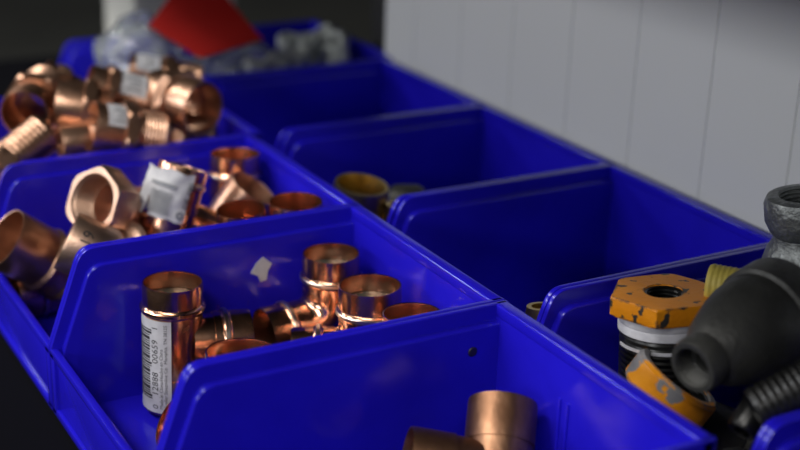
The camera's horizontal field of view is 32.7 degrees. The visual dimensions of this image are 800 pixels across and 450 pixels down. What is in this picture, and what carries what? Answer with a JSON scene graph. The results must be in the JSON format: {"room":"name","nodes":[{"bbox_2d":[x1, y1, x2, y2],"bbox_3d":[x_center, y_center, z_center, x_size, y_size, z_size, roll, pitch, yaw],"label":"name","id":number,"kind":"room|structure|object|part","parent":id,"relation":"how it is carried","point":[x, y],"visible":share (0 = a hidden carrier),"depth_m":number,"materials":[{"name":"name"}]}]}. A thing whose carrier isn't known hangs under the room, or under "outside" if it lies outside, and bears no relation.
{"room":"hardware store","nodes":[
{"label":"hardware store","id":0,"kind":"room"},
{"bbox_2d":[0,0,372,59],"bbox_3d":[-0.312,0.319,2.613,8.750,0.062,11.250,-10,24,-28],"label":"floor","id":1,"kind":"structure","parent":0,"point":[28,28],"depth_m":5.57,"materials":[{"name":"concrete"}]},
{"bbox_2d":[0,55,78,449],"bbox_3d":[-0.104,0.495,0.799,0.470,0.900,1.300,-10,24,-28],"label":"table","id":2,"kind":"object","parent":1,"relation":"on","point":[27,421],"visible":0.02,"depth_m":0.61,"materials":[{"name":"black metal"}]},
{"bbox_2d":[0,95,261,162],"bbox_3d":[-0.174,-0.024,0.781,0.152,0.077,0.125,-10,24,-28],"label":"storage bin","id":3,"kind":"object","parent":2,"relation":"on","point":[229,125],"visible":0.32,"depth_m":0.77,"materials":[{"name":"blue plastic"}]},
{"bbox_3d":[-0.204,-0.044,0.829,0.152,0.075,0.006,-10,24,-28],"label":"panel","id":4,"kind":"part","parent":3,"relation":"part of","materials":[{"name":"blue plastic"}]},
{"bbox_2d":[86,100,169,151],"bbox_3d":[-0.146,-0.050,0.728,0.044,0.034,0.033,-7,22,-23],"label":"adapter","id":5,"kind":"object","parent":3,"relation":"in","point":[125,125],"visible":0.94,"depth_m":0.72,"materials":[{"name":"orange metal"}]},
{"bbox_2d":[86,102,126,151],"bbox_3d":[-0.156,-0.051,0.723,0.016,0.026,0.026,8,-6,-28],"label":"socket","id":6,"kind":"object","parent":5,"relation":"attached to","point":[111,133],"depth_m":0.71,"materials":[{"name":"orange metal"}]},
{"bbox_2d":[114,107,127,122],"bbox_3d":[-0.146,-0.058,0.717,0.009,0.009,0.005,8,-6,-28],"label":"print","id":7,"kind":"object","parent":5,"relation":"on","point":[117,107],"depth_m":0.72},
{"bbox_3d":[-0.145,-0.006,0.733,0.152,0.075,0.006,-10,24,-28],"label":"panel","id":8,"kind":"part","parent":3,"relation":"part of","materials":[{"name":"blue plastic"}]},
{"bbox_2d":[168,107,217,142],"bbox_3d":[-0.124,-0.053,0.770,0.041,0.027,0.029,2,21,0],"label":"adapter","id":9,"kind":"object","parent":3,"relation":"in","point":[192,120],"visible":0.23,"depth_m":0.76,"materials":[{"name":"orange metal"}]},
{"bbox_2d":[145,69,222,134],"bbox_3d":[-0.124,-0.069,0.760,0.041,0.033,0.038,19,27,37],"label":"adapter","id":10,"kind":"object","parent":9,"relation":"on","point":[170,92],"visible":0.8,"depth_m":0.75,"materials":[{"name":"orange metal"}]},
{"bbox_2d":[163,77,222,134],"bbox_3d":[-0.114,-0.066,0.753,0.016,0.030,0.030,19,27,37],"label":"socket","id":11,"kind":"object","parent":10,"relation":"attached to","point":[204,98],"depth_m":0.75,"materials":[{"name":"orange metal"}]},
{"bbox_2d":[185,112,217,139],"bbox_3d":[-0.112,-0.052,0.771,0.016,0.023,0.023,5,27,-2],"label":"socket","id":12,"kind":"object","parent":9,"relation":"attached to","point":[192,120],"depth_m":0.76,"materials":[{"name":"orange metal"}]},
{"bbox_3d":[-0.111,-0.036,0.816,0.006,0.075,0.125,-10,24,-28],"label":"panel","id":13,"kind":"part","parent":3,"relation":"part of","materials":[{"name":"blue plastic"}]},
{"label":"adapter","id":14,"kind":"object","parent":3,"relation":"in","visible":0},
{"bbox_2d":[0,116,58,177],"bbox_3d":[-0.205,-0.032,0.709,0.028,0.043,0.057,21,28,41],"label":"adapter","id":15,"kind":"object","parent":14,"relation":"on","point":[34,138],"visible":0.74,"depth_m":0.71,"materials":[{"name":"orange metal"}]},
{"label":"adapter","id":16,"kind":"object","parent":3,"relation":"in","visible":0},
{"bbox_2d":[128,53,203,80],"bbox_3d":[-0.140,-0.090,0.816,0.045,0.026,0.022,-3,21,-14],"label":"adapter","id":17,"kind":"object","parent":16,"relation":"on","point":[140,64],"visible":0.3,"depth_m":0.81,"materials":[{"name":"orange metal"}]},
{"bbox_2d":[128,53,163,75],"bbox_3d":[-0.151,-0.091,0.812,0.019,0.019,0.019,8,53,-18],"label":"socket","id":18,"kind":"object","parent":17,"relation":"attached to","point":[140,64],"depth_m":0.80,"materials":[{"name":"metal"}]},
{"bbox_2d":[141,56,155,68],"bbox_3d":[-0.148,-0.096,0.805,0.008,0.001,0.008,8,53,-18],"label":"print","id":19,"kind":"object","parent":17,"relation":"on","point":[144,56],"depth_m":0.80},
{"bbox_3d":[-0.200,-0.022,0.779,0.039,0.026,0.030,-10,0,-12],"label":"adapter","id":20,"kind":"object","parent":3,"relation":"in","visible":0},
{"bbox_2d":[0,66,67,130],"bbox_3d":[-0.200,-0.068,0.752,0.036,0.032,0.042,3,21,4],"label":"adapter","id":21,"kind":"object","parent":20,"relation":"on","point":[18,104],"visible":0.7,"depth_m":0.74,"materials":[{"name":"orange metal"}]},
{"bbox_2d":[0,80,55,130],"bbox_3d":[-0.201,-0.063,0.741,0.028,0.028,0.016,8,28,1],"label":"socket","id":22,"kind":"object","parent":21,"relation":"attached to","point":[13,110],"depth_m":0.74,"materials":[{"name":"orange metal"}]},
{"label":"adapter","id":23,"kind":"object","parent":3,"relation":"in","visible":0},
{"bbox_2d":[55,118,97,155],"bbox_3d":[-0.164,-0.046,0.736,0.040,0.026,0.027,-8,23,-26],"label":"adapter","id":24,"kind":"object","parent":23,"relation":"on","point":[75,137],"visible":0.27,"depth_m":0.72,"materials":[{"name":"orange metal"}]},
{"bbox_2d":[52,78,114,128],"bbox_3d":[-0.172,-0.063,0.742,0.035,0.035,0.030,-2,21,-11],"label":"adapter","id":25,"kind":"object","parent":24,"relation":"on","point":[73,101],"visible":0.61,"depth_m":0.73,"materials":[{"name":"orange metal"}]},
{"bbox_2d":[52,80,84,128],"bbox_3d":[-0.180,-0.065,0.740,0.014,0.027,0.027,8,48,-15],"label":"socket","id":26,"kind":"object","parent":25,"relation":"attached to","point":[69,107],"depth_m":0.73,"materials":[{"name":"orange metal"}]},
{"bbox_2d":[86,65,150,110],"bbox_3d":[-0.157,-0.074,0.758,0.039,0.032,0.031,-5,22,-17],"label":"adapter","id":27,"kind":"object","parent":23,"relation":"on","point":[136,88],"visible":0.53,"depth_m":0.75,"materials":[{"name":"orange metal"}]},
{"bbox_2d":[86,65,108,87],"bbox_3d":[-0.168,-0.076,0.753,0.009,0.024,0.024,12,-21,-22],"label":"socket","id":28,"kind":"object","parent":27,"relation":"attached to","point":[100,73],"depth_m":0.74,"materials":[{"name":"orange metal"}]},
{"bbox_2d":[125,75,141,92],"bbox_3d":[-0.147,-0.078,0.751,0.009,0.010,0.003,12,-21,-22],"label":"print","id":29,"kind":"object","parent":27,"relation":"on","point":[129,75],"depth_m":0.75},
{"bbox_3d":[-0.188,-0.059,0.799,0.030,0.026,0.039,17,25,39],"label":"adapter","id":30,"kind":"object","parent":3,"relation":"in","visible":0},
{"bbox_2d":[46,61,85,82],"bbox_3d":[-0.188,-0.077,0.776,0.039,0.034,0.024,-3,21,-12],"label":"adapter","id":31,"kind":"object","parent":30,"relation":"on","point":[63,68],"visible":0.19,"depth_m":0.77,"materials":[{"name":"orange metal"}]},
{"bbox_2d":[46,61,59,70],"bbox_3d":[-0.200,-0.083,0.771,0.006,0.019,0.019,29,-19,-22],"label":"socket","id":32,"kind":"object","parent":31,"relation":"attached to","point":[51,64],"depth_m":0.77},
{"bbox_2d":[105,0,234,36],"bbox_3d":[-0.193,-0.179,1.142,0.088,0.112,0.075,-10,24,-28],"label":"carton","id":33,"kind":"object","parent":2,"relation":"on","point":[114,9],"visible":0.11,"depth_m":1.11,"materials":[{"name":"grey"}]},
{"bbox_2d":[0,134,358,409],"bbox_3d":[-0.117,0.017,0.678,0.152,0.077,0.125,-10,24,-28],"label":"storage bin","id":34,"kind":"object","parent":2,"relation":"on","point":[40,189],"visible":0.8,"depth_m":0.69,"materials":[{"name":"blue plastic"}]},
{"bbox_2d":[7,276,59,315],"bbox_3d":[-0.174,0.031,0.691,0.042,0.027,0.027,-11,24,-30],"label":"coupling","id":35,"kind":"object","parent":34,"relation":"in","point":[35,301],"visible":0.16,"depth_m":0.68,"materials":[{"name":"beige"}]},
{"bbox_2d":[0,210,68,302],"bbox_3d":[-0.175,0.016,0.663,0.052,0.050,0.033,-12,25,-33],"label":"pipe fitting","id":36,"kind":"object","parent":34,"relation":"in","point":[30,248],"visible":0.62,"depth_m":0.65,"materials":[{"name":"metal"}]},
{"bbox_3d":[-0.119,0.051,0.691,0.147,0.004,0.122,-10,24,-28],"label":"panel","id":37,"kind":"part","parent":34,"relation":"part of","materials":[{"name":"blue plastic"}]},
{"bbox_2d":[66,165,141,230],"bbox_3d":[-0.138,-0.011,0.667,0.032,0.043,0.048,15,24,31],"label":"adapter","id":38,"kind":"object","parent":34,"relation":"in","point":[103,193],"visible":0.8,"depth_m":0.66,"materials":[{"name":"metal"}]},
{"bbox_3d":[-0.147,-0.003,0.726,0.152,0.075,0.006,-10,24,-28],"label":"panel","id":39,"kind":"part","parent":34,"relation":"part of","materials":[{"name":"blue plastic"}]},
{"bbox_3d":[-0.088,0.035,0.630,0.152,0.075,0.006,-10,24,-28],"label":"panel","id":40,"kind":"part","parent":34,"relation":"part of","materials":[{"name":"blue plastic"}]},
{"bbox_2d":[208,147,261,204],"bbox_3d":[-0.088,-0.014,0.725,0.028,0.051,0.029,-2,21,-10],"label":"coupling","id":41,"kind":"object","parent":34,"relation":"in","point":[224,162],"visible":0.48,"depth_m":0.71,"materials":[{"name":"orange"}]},
{"bbox_2d":[208,171,273,213],"bbox_3d":[-0.090,0.001,0.704,0.051,0.058,0.027,3,21,2],"label":"coupling","id":42,"kind":"object","parent":34,"relation":"in","point":[240,185],"visible":0.27,"depth_m":0.70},
{"bbox_2d":[139,185,216,227],"bbox_3d":[-0.107,-0.003,0.680,0.053,0.040,0.020,-6,22,-20],"label":"coupling","id":43,"kind":"object","parent":42,"relation":"on","point":[205,216],"visible":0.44,"depth_m":0.68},
{"bbox_2d":[139,159,207,234],"bbox_3d":[-0.113,-0.004,0.671,0.028,0.058,0.043,17,25,34],"label":"coupling","id":44,"kind":"object","parent":43,"relation":"on","point":[175,190],"visible":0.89,"depth_m":0.66,"materials":[{"name":"beige"}]},
{"bbox_2d":[216,199,266,223],"bbox_3d":[-0.076,0.014,0.665,0.028,0.050,0.026,-15,26,-38],"label":"coupling","id":45,"kind":"object","parent":34,"relation":"in","point":[241,209],"visible":0.11,"depth_m":0.67,"materials":[{"name":"beige"}]},
{"bbox_2d":[269,192,322,215],"bbox_3d":[-0.051,0.012,0.667,0.028,0.050,0.028,-11,25,-28],"label":"coupling","id":46,"kind":"object","parent":34,"relation":"in","point":[286,202],"visible":0.26,"depth_m":0.67,"materials":[{"name":"beige"}]},
{"bbox_3d":[-0.054,0.005,0.712,0.006,0.075,0.125,-10,24,-28],"label":"panel","id":47,"kind":"part","parent":34,"relation":"part of","materials":[{"name":"blue plastic"}]},
{"bbox_2d":[59,20,391,79],"bbox_3d":[-0.124,-0.084,0.945,0.208,0.077,0.127,-10,24,-28],"label":"storage bin","id":48,"kind":"object","parent":2,"relation":"on","point":[78,55],"visible":0.24,"depth_m":0.96,"materials":[{"name":"blue plastic"}]},
{"bbox_2d":[93,9,189,66],"bbox_3d":[-0.172,-0.109,0.909,0.059,0.066,0.084,-10,24,-28],"label":"plastic bag","id":49,"kind":"object","parent":48,"relation":"in","point":[143,18],"visible":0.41,"depth_m":0.93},
{"bbox_2d":[148,0,262,58],"bbox_3d":[-0.128,-0.129,0.874,0.059,0.027,0.070,-10,24,-28],"label":"card","id":50,"kind":"object","parent":49,"relation":"on","point":[204,28],"visible":1,"depth_m":0.88,"materials":[{"name":"paper"}]},
{"bbox_2d":[189,41,281,75],"bbox_3d":[-0.111,-0.100,0.949,0.082,0.060,0.083,8,21,15],"label":"plastic bag","id":51,"kind":"object","parent":48,"relation":"in","point":[264,50],"visible":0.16,"depth_m":0.97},
{"bbox_2d":[242,58,266,71],"bbox_3d":[-0.098,-0.105,0.914,0.015,0.014,0.012,-8,23,-25],"label":"fitting","id":52,"kind":"object","parent":51,"relation":"on","point":[249,64],"visible":0.66,"depth_m":0.91,"materials":[{"name":"grey"}]},
{"bbox_2d":[265,51,288,68],"bbox_3d":[-0.084,-0.110,0.923,0.017,0.017,0.012,8,21,15],"label":"fitting","id":53,"kind":"object","parent":51,"relation":"on","point":[274,60],"visible":0.7,"depth_m":0.92,"materials":[{"name":"grey"}]},
{"bbox_2d":[277,32,297,53],"bbox_3d":[-0.079,-0.128,0.961,0.015,0.016,0.016,3,21,2],"label":"fitting","id":54,"kind":"object","parent":51,"relation":"on","point":[284,39],"visible":0.65,"depth_m":0.95,"materials":[{"name":"grey"}]},
{"bbox_2d":[282,46,303,66],"bbox_3d":[-0.074,-0.114,0.931,0.018,0.018,0.014,4,21,6],"label":"fitting","id":55,"kind":"object","parent":51,"relation":"on","point":[295,58],"visible":0.77,"depth_m":0.93,"materials":[{"name":"grey"}]},
{"bbox_2d":[295,43,317,65],"bbox_3d":[-0.066,-0.117,0.945,0.017,0.018,0.015,11,22,22],"label":"fitting","id":56,"kind":"object","parent":51,"relation":"on","point":[309,51],"visible":0.72,"depth_m":0.94,"materials":[{"name":"grey"}]},
{"bbox_3d":[-0.094,-0.065,0.896,0.208,0.075,0.006,-10,24,-28],"label":"panel","id":57,"kind":"part","parent":48,"relation":"part of","materials":[{"name":"blue plastic"}]},
{"bbox_2d":[316,43,324,63],"bbox_3d":[-0.059,-0.106,0.976,0.038,0.049,0.086,-10,24,-28],"label":"plastic bag","id":58,"kind":"object","parent":48,"relation":"in","point":[321,59],"visible":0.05,"depth_m":0.99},
{"bbox_2d":[296,32,321,53],"bbox_3d":[-0.065,-0.127,0.962,0.020,0.015,0.019,-2,21,-10],"label":"fitting","id":59,"kind":"object","parent":58,"relation":"on","point":[313,38],"visible":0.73,"depth_m":0.95,"materials":[{"name":"grey"}]},
{"bbox_2d":[314,24,338,52],"bbox_3d":[-0.053,-0.135,0.982,0.020,0.020,0.018,-9,23,-26],"label":"fitting","id":60,"kind":"object","parent":58,"relation":"on","point":[324,30],"visible":0.45,"depth_m":0.98,"materials":[{"name":"grey"}]},
{"bbox_2d":[323,41,349,61],"bbox_3d":[-0.044,-0.120,0.953,0.019,0.016,0.018,12,23,25],"label":"fitting","id":61,"kind":"object","parent":58,"relation":"on","point":[343,46],"visible":0.56,"depth_m":0.95,"materials":[{"name":"grey"}]},
{"bbox_2d":[325,49,347,62],"bbox_3d":[-0.044,-0.112,0.937,0.012,0.017,0.017,10,22,21],"label":"fitting","id":62,"kind":"object","parent":58,"relation":"on","point":[336,55],"visible":0.52,"depth_m":0.93,"materials":[{"name":"grey"}]},
{"bbox_2d":[327,30,349,43],"bbox_3d":[-0.043,-0.131,0.962,0.012,0.014,0.015,9,22,19],"label":"fitting","id":63,"kind":"object","parent":58,"relation":"on","point":[333,36],"visible":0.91,"depth_m":0.96,"materials":[{"name":"grey"}]},
{"bbox_3d":[-0.036,-0.100,0.993,0.006,0.075,0.127,-10,24,-28],"label":"panel","id":64,"kind":"part","parent":48,"relation":"part of","materials":[{"name":"blue plastic"}]},
{"bbox_2d":[50,204,504,449],"bbox_3d":[-0.056,0.057,0.577,0.152,0.077,0.125,-10,24,-28],"label":"storage bin","id":65,"kind":"object","parent":2,"relation":"on","point":[96,344],"visible":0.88,"depth_m":0.60,"materials":[{"name":"blue plastic"}]},
{"bbox_3d":[-0.057,0.091,0.590,0.147,0.004,0.122,-10,24,-28],"label":"panel","id":66,"kind":"part","parent":65,"relation":"part of","materials":[{"name":"blue plastic"}]},
{"bbox_2d":[155,401,170,443],"bbox_3d":[-0.083,0.087,0.567,0.037,0.035,0.023,-8,23,-24],"label":"coupling","id":67,"kind":"object","parent":65,"relation":"in","point":[161,421],"visible":0.09,"depth_m":0.57,"materials":[{"name":"metal"}]},
{"bbox_2d":[205,338,272,357],"bbox_3d":[-0.061,0.072,0.562,0.042,0.048,0.034,-13,25,-34],"label":"copper tee","id":68,"kind":"object","parent":67,"relation":"on","point":[232,345],"visible":0.03,"depth_m":0.57,"materials":[{"name":"beige"}]},
{"bbox_2d":[139,271,253,415],"bbox_3d":[-0.089,0.051,0.598,0.048,0.059,0.028,-4,21,-14],"label":"copper tee","id":69,"kind":"object","parent":65,"relation":"in","point":[176,332],"visible":0.87,"depth_m":0.59,"materials":[{"name":"beige"}]},
{"bbox_2d":[144,382,176,415],"bbox_3d":[-0.100,0.071,0.602,0.026,0.016,0.026,-3,20,-16],"label":"socket","id":70,"kind":"object","parent":69,"relation":"attached to","point":[157,395],"depth_m":0.59,"materials":[{"name":"paper"}]},
{"bbox_2d":[159,326,167,408],"bbox_3d":[-0.101,0.061,0.585,0.004,0.040,0.002,-3,20,-16],"label":"print","id":71,"kind":"object","parent":69,"relation":"on","point":[161,354],"depth_m":0.59},
{"bbox_2d":[139,271,205,328],"bbox_3d":[-0.098,0.032,0.589,0.028,0.017,0.028,-10,24,-28],"label":"socket","id":72,"kind":"object","parent":69,"relation":"attached to","point":[170,299],"depth_m":0.58,"materials":[{"name":"orange metal"}]},
{"bbox_2d":[210,308,253,340],"bbox_3d":[-0.075,0.050,0.603,0.022,0.028,0.029,-10,24,-28],"label":"socket","id":73,"kind":"object","parent":69,"relation":"attached to","point":[225,323],"depth_m":0.59,"materials":[{"name":"orange"}]},
{"bbox_3d":[-0.085,0.037,0.625,0.152,0.075,0.006,-10,24,-28],"label":"panel","id":74,"kind":"part","parent":65,"relation":"part of","materials":[{"name":"blue plastic"}]},
{"bbox_2d":[252,243,361,343],"bbox_3d":[-0.041,0.037,0.626,0.049,0.049,0.029,-11,24,-29],"label":"copper elbow","id":75,"kind":"object","parent":65,"relation":"in","point":[324,265],"visible":0.68,"depth_m":0.62,"materials":[{"name":"metal"}]},
{"bbox_2d":[252,300,312,343],"bbox_3d":[-0.053,0.049,0.623,0.020,0.029,0.029,-10,24,-28],"label":"socket","id":76,"kind":"object","parent":75,"relation":"attached to","point":[273,324],"depth_m":0.62,"materials":[{"name":"orange"}]},
{"bbox_2d":[300,243,361,302],"bbox_3d":[-0.032,0.022,0.626,0.029,0.020,0.029,-10,24,-28],"label":"socket","id":77,"kind":"object","parent":75,"relation":"attached to","point":[324,265],"depth_m":0.62,"materials":[{"name":"orange"}]},
{"bbox_3d":[-0.026,0.075,0.529,0.152,0.075,0.006,-10,24,-28],"label":"panel","id":78,"kind":"part","parent":65,"relation":"part of","materials":[{"name":"blue plastic"}]},
{"bbox_2d":[291,274,401,340],"bbox_3d":[-0.023,0.049,0.597,0.049,0.050,0.030,1,21,-4],"label":"copper elbow","id":79,"kind":"object","parent":65,"relation":"in","point":[362,298],"visible":0.43,"depth_m":0.59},
{"bbox_2d":[291,324,333,340],"bbox_3d":[-0.038,0.059,0.600,0.029,0.030,0.033,-10,24,-28],"label":"socket","id":80,"kind":"object","parent":79,"relation":"attached to","point":[307,331],"depth_m":0.59,"materials":[{"name":"orange"}]},
{"bbox_2d":[335,274,401,329],"bbox_3d":[-0.013,0.035,0.593,0.030,0.019,0.030,-10,24,-28],"label":"socket","id":81,"kind":"object","parent":79,"relation":"attached to","point":[362,298],"depth_m":0.58,"materials":[{"name":"orange"}]},
{"bbox_2d":[382,302,439,321],"bbox_3d":[0.005,0.057,0.570,0.027,0.044,0.027,-2,21,-10],"label":"coupling","id":82,"kind":"object","parent":65,"relation":"in","point":[400,310],"visible":0.12,"depth_m":0.57,"materials":[{"name":"beige"}]},
{"bbox_3d":[0.008,0.045,0.611,0.006,0.075,0.125,-10,24,-28],"label":"panel","id":83,"kind":"part","parent":65,"relation":"part of","materials":[{"name":"blue plastic"}]},
{"bbox_2d":[203,58,485,151],"bbox_3d":[-0.045,-0.046,0.852,0.152,0.077,0.125,-10,24,-28],"label":"storage bin","id":84,"kind":"object","parent":2,"relation":"on","point":[275,103],"visible":0.27,"depth_m":0.89,"materials":[{"name":"blue plastic"}]},
{"bbox_3d":[-0.074,-0.066,0.899,0.152,0.075,0.006,-10,24,-28],"label":"panel","id":85,"kind":"part","parent":84,"relation":"part of","materials":[{"name":"blue plastic"}]},
{"bbox_3d":[-0.016,-0.028,0.803,0.152,0.075,0.006,-10,24,-28],"label":"panel","id":86,"kind":"part","parent":84,"relation":"part of","materials":[{"name":"blue plastic"}]},
{"bbox_3d":[0.018,-0.058,0.886,0.006,0.075,0.125,-10,24,-28],"label":"panel","id":87,"kind":"part","parent":84,"relation":"part of","materials":[{"name":"blue plastic"}]},
{"bbox_2d":[160,300,715,449],"bbox_3d":[0.006,0.097,0.476,0.152,0.077,0.125,-10,24,-28],"label":"storage bin","id":88,"kind":"object","parent":2,"relation":"on","point":[364,389],"visible":0.99,"depth_m":0.51,"materials":[{"name":"blue plastic"}]},
{"bbox_3d":[-0.023,0.077,0.524,0.152,0.075,0.006,-10,24,-28],"label":"panel","id":89,"kind":"part","parent":88,"relation":"part of","materials":[{"name":"blue plastic"}]},
{"bbox_2d":[402,391,537,449],"bbox_3d":[0.025,0.088,0.515,0.051,0.050,0.052,4,21,6],"label":"copper tee","id":90,"kind":"object","parent":88,"relation":"in","point":[495,420],"visible":1,"depth_m":0.51,"materials":[{"name":"metal"}]},
{"bbox_2d":[402,426,458,449],"bbox_3d":[0.010,0.090,0.508,0.017,0.027,0.027,11,64,-7],"label":"socket","id":91,"kind":"object","parent":90,"relation":"attached to","point":[417,438],"depth_m":0.50,"materials":[{"name":"orange metal"}]},
{"bbox_2d":[465,391,537,449],"bbox_3d":[0.039,0.076,0.520,0.027,0.027,0.017,11,64,-7],"label":"socket","id":92,"kind":"object","parent":90,"relation":"attached to","point":[495,420],"depth_m":0.51,"materials":[{"name":"orange metal"}]},
{"bbox_3d":[0.070,0.086,0.510,0.006,0.075,0.125,-10,24,-28],"label":"panel","id":93,"kind":"part","parent":88,"relation":"part of","materials":[{"name":"blue plastic"}]},
{"bbox_3d":[0.035,0.115,0.428,0.152,0.075,0.006,-10,24,-28],"label":"panel","id":94,"kind":"part","parent":88,"relation":"part of","materials":[{"name":"blue plastic"}]},
{"bbox_2d":[281,104,614,224],"bbox_3d":[0.018,-0.006,0.751,0.149,0.077,0.125,-10,24,-28],"label":"storage bin","id":95,"kind":"object","parent":2,"relation":"on","point":[440,150],"visible":0.36,"depth_m":0.79,"materials":[{"name":"blue plastic"}]},
{"bbox_2d":[333,173,388,218],"bbox_3d":[-0.023,0.003,0.706,0.034,0.056,0.030,7,21,12],"label":"coupling","id":96,"kind":"object","parent":95,"relation":"in","point":[369,191],"visible":0.18,"depth_m":0.70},
{"bbox_3d":[-0.011,-0.026,0.799,0.149,0.075,0.006,-10,24,-28],"label":"panel","id":97,"kind":"part","parent":95,"relation":"part of","materials":[{"name":"blue plastic"}]},
{"bbox_2d":[383,201,394,221],"bbox_3d":[-0.004,0.007,0.700,0.016,0.039,0.012,-4,21,-15],"label":"brass nipple","id":98,"kind":"object","parent":95,"relation":"in","point":[389,204],"visible":0.14,"depth_m":0.69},
{"bbox_2d":[389,184,423,200],"bbox_3d":[0.008,-0.012,0.737,0.028,0.020,0.020,2,21,0],"label":"plug","id":99,"kind":"object","parent":95,"relation":"in","point":[397,190],"visible":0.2,"depth_m":0.73,"materials":[{"name":"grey metal"}]},
{"bbox_3d":[0.047,0.012,0.703,0.149,0.075,0.006,-10,24,-28],"label":"panel","id":100,"kind":"part","parent":95,"relation":"part of","materials":[{"name":"blue plastic"}]},
{"bbox_3d":[0.080,-0.018,0.785,0.006,0.075,0.125,-10,24,-28],"label":"panel","id":101,"kind":"part","parent":95,"relation":"part of","materials":[{"name":"blue plastic"}]},
{"bbox_2d":[392,163,772,322],"bbox_3d":[0.080,0.034,0.651,0.147,0.077,0.125,-10,24,-28],"label":"storage bin","id":102,"kind":"object","parent":2,"relation":"on","point":[526,240],"visible":0.3,"depth_m":0.70,"materials":[{"name":"blue plastic"}]},
{"bbox_3d":[0.051,0.014,0.699,0.147,0.075,0.006,-10,24,-28],"label":"panel","id":103,"kind":"part","parent":102,"relation":"part of","materials":[{"name":"blue plastic"}]},
{"bbox_2d":[525,302,542,319],"bbox_3d":[0.060,0.055,0.580,0.014,0.045,0.018,-8,23,-26],"label":"plug","id":104,"kind":"object","parent":102,"relation":"in","point":[532,309],"visible":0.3,"depth_m":0.57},
{"bbox_3d":[0.110,0.052,0.603,0.147,0.075,0.006,-10,24,-28],"label":"panel","id":105,"kind":"part","parent":102,"relation":"part of","materials":[{"name":"blue plastic"}]},
{"bbox_3d":[0.142,0.023,0.684,0.006,0.075,0.125,-10,24,-28],"label":"panel","id":106,"kind":"part","parent":102,"relation":"part of","materials":[{"name":"blue plastic"}]},
{"bbox_2d":[540,246,799,449],"bbox_3d":[0.142,0.074,0.550,0.147,0.077,0.125,-10,24,-28],"label":"storage bin","id":107,"kind":"object","parent":2,"relation":"on","point":[579,314],"visible":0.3,"depth_m":0.57,"materials":[{"name":"blue plastic"}]},
{"bbox_3d":[0.113,0.054,0.598,0.147,0.075,0.006,-10,24,-28],"label":"panel","id":108,"kind":"part","parent":107,"relation":"part of","materials":[{"name":"blue plastic"}]},
{"bbox_2d":[610,273,707,392],"bbox_3d":[0.105,0.045,0.550,0.040,0.044,0.046,-16,27,-40],"label":"bushing","id":109,"kind":"object","parent":107,"relation":"in","point":[655,312],"visible":0.68,"depth_m":0.54,"materials":[{"name":"orange paint"}]},
{"bbox_2d":[704,264,740,296],"bbox_3d":[0.145,0.027,0.531,0.051,0.018,0.018,10,22,22],"label":"taped nipple","id":110,"kind":"object","parent":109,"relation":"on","point":[716,274],"visible":0.3,"depth_m":0.53,"materials":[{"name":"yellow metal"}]},
{"bbox_2d":[626,349,715,427],"bbox_3d":[0.105,0.064,0.529,0.036,0.028,0.036,0,21,-5],"label":"nut","id":111,"kind":"object","parent":107,"relation":"in","point":[697,408],"visible":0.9,"depth_m":0.52,"materials":[{"name":"orange paint"}]},
{"bbox_2d":[700,401,755,449],"bbox_3d":[0.136,0.090,0.566,0.035,0.030,0.030,19,27,39],"label":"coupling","id":112,"kind":"object","parent":107,"relation":"in","point":[716,426],"visible":0.2,"depth_m":0.56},
{"bbox_3d":[0.141,0.108,0.563,0.142,0.004,0.122,-10,24,-28],"label":"panel","id":113,"kind":"part","parent":107,"relation":"part of","materials":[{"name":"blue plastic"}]},
{"bbox_2d":[722,447,745,449],"bbox_3d":[0.134,0.105,0.520,0.030,0.030,0.035,-8,23,-25],"label":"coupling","id":114,"kind":"object","parent":107,"relation":"in","point":[732,448],"visible":1,"depth_m":0.53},
{"bbox_2d":[671,257,799,391],"bbox_3d":[0.126,0.038,0.502,0.060,0.044,0.043,-15,27,-38],"label":"coupling","id":115,"kind":"object","parent":107,"relation":"in","point":[747,330],"visible":0.98,"depth_m":0.49,"materials":[{"name":"black metal"}]},
{"bbox_2d":[728,396,761,440],"bbox_3d":[0.127,0.069,0.493,0.017,0.017,0.012,-18,28,-42],"label":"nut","id":116,"kind":"object","parent":107,"relation":"in","point":[742,422],"visible":0.7,"depth_m":0.49,"materials":[{"name":"metal"}]},
{"bbox_2d":[743,359,799,426],"bbox_3d":[0.144,0.055,0.478,0.045,0.036,0.018,-1,21,-8],"label":"pipe nipple","id":117,"kind":"object","parent":107,"relation":"in","point":[778,394],"visible":0.94,"depth_m":0.47,"materials":[{"name":"metal"}]},
{"bbox_3d":[0.172,0.092,0.502,0.147,0.075,0.006,-10,24,-28],"label":"panel","id":118,"kind":"part","parent":107,"relation":"part of","materials":[{"name":"blue plastic"}]},
{"bbox_2d":[762,184,799,265],"bbox_3d":[0.176,0.021,0.575,0.040,0.072,0.052,-14,26,-36],"label":"iron tee","id":119,"kind":"object","parent":107,"relation":"in","point":[781,204],"visible":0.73,"depth_m":0.56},
{"bbox_2d":[759,415,799,449],"bbox_3d":[0.204,0.114,0.449,0.147,0.077,0.125,-10,24,-28],"label":"storage bin","id":120,"kind":"object","parent":2,"relation":"on","point":[785,434],"visible":1,"depth_m":0.46,"materials":[{"name":"blue plastic"}]},
{"bbox_2d":[372,0,385,50],"bbox_3d":[-0.006,0.026,1.023,0.028,1.625,0.032,-10,24,-28],"label":"post","id":121,"kind":"object","parent":1,"relation":"on","point":[379,6],"visible":0.02,"depth_m":0.96,"materials":[{"name":"black paint"}]},
{"bbox_2d":[385,0,799,234],"bbox_3d":[0.198,0.096,0.636,0.017,1.675,0.828,-10,24,-28],"label":"wall","id":122,"kind":"structure","parent":0,"point":[698,99],"depth_m":0.70,"materials":[{"name":"white paint"}]},
{"label":"coupling","id":123,"kind":"object","parent":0,"visible":0},
{"bbox_2d":[53,213,145,274],"bbox_3d":[-0.137,0.014,0.650,0.052,0.048,0.051,0,21,-5],"label":"bronze elbow","id":124,"kind":"object","parent":123,"relation":"on","point":[85,230],"visible":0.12,"depth_m":0.63,"materials":[{"name":"brown"}]}
]}

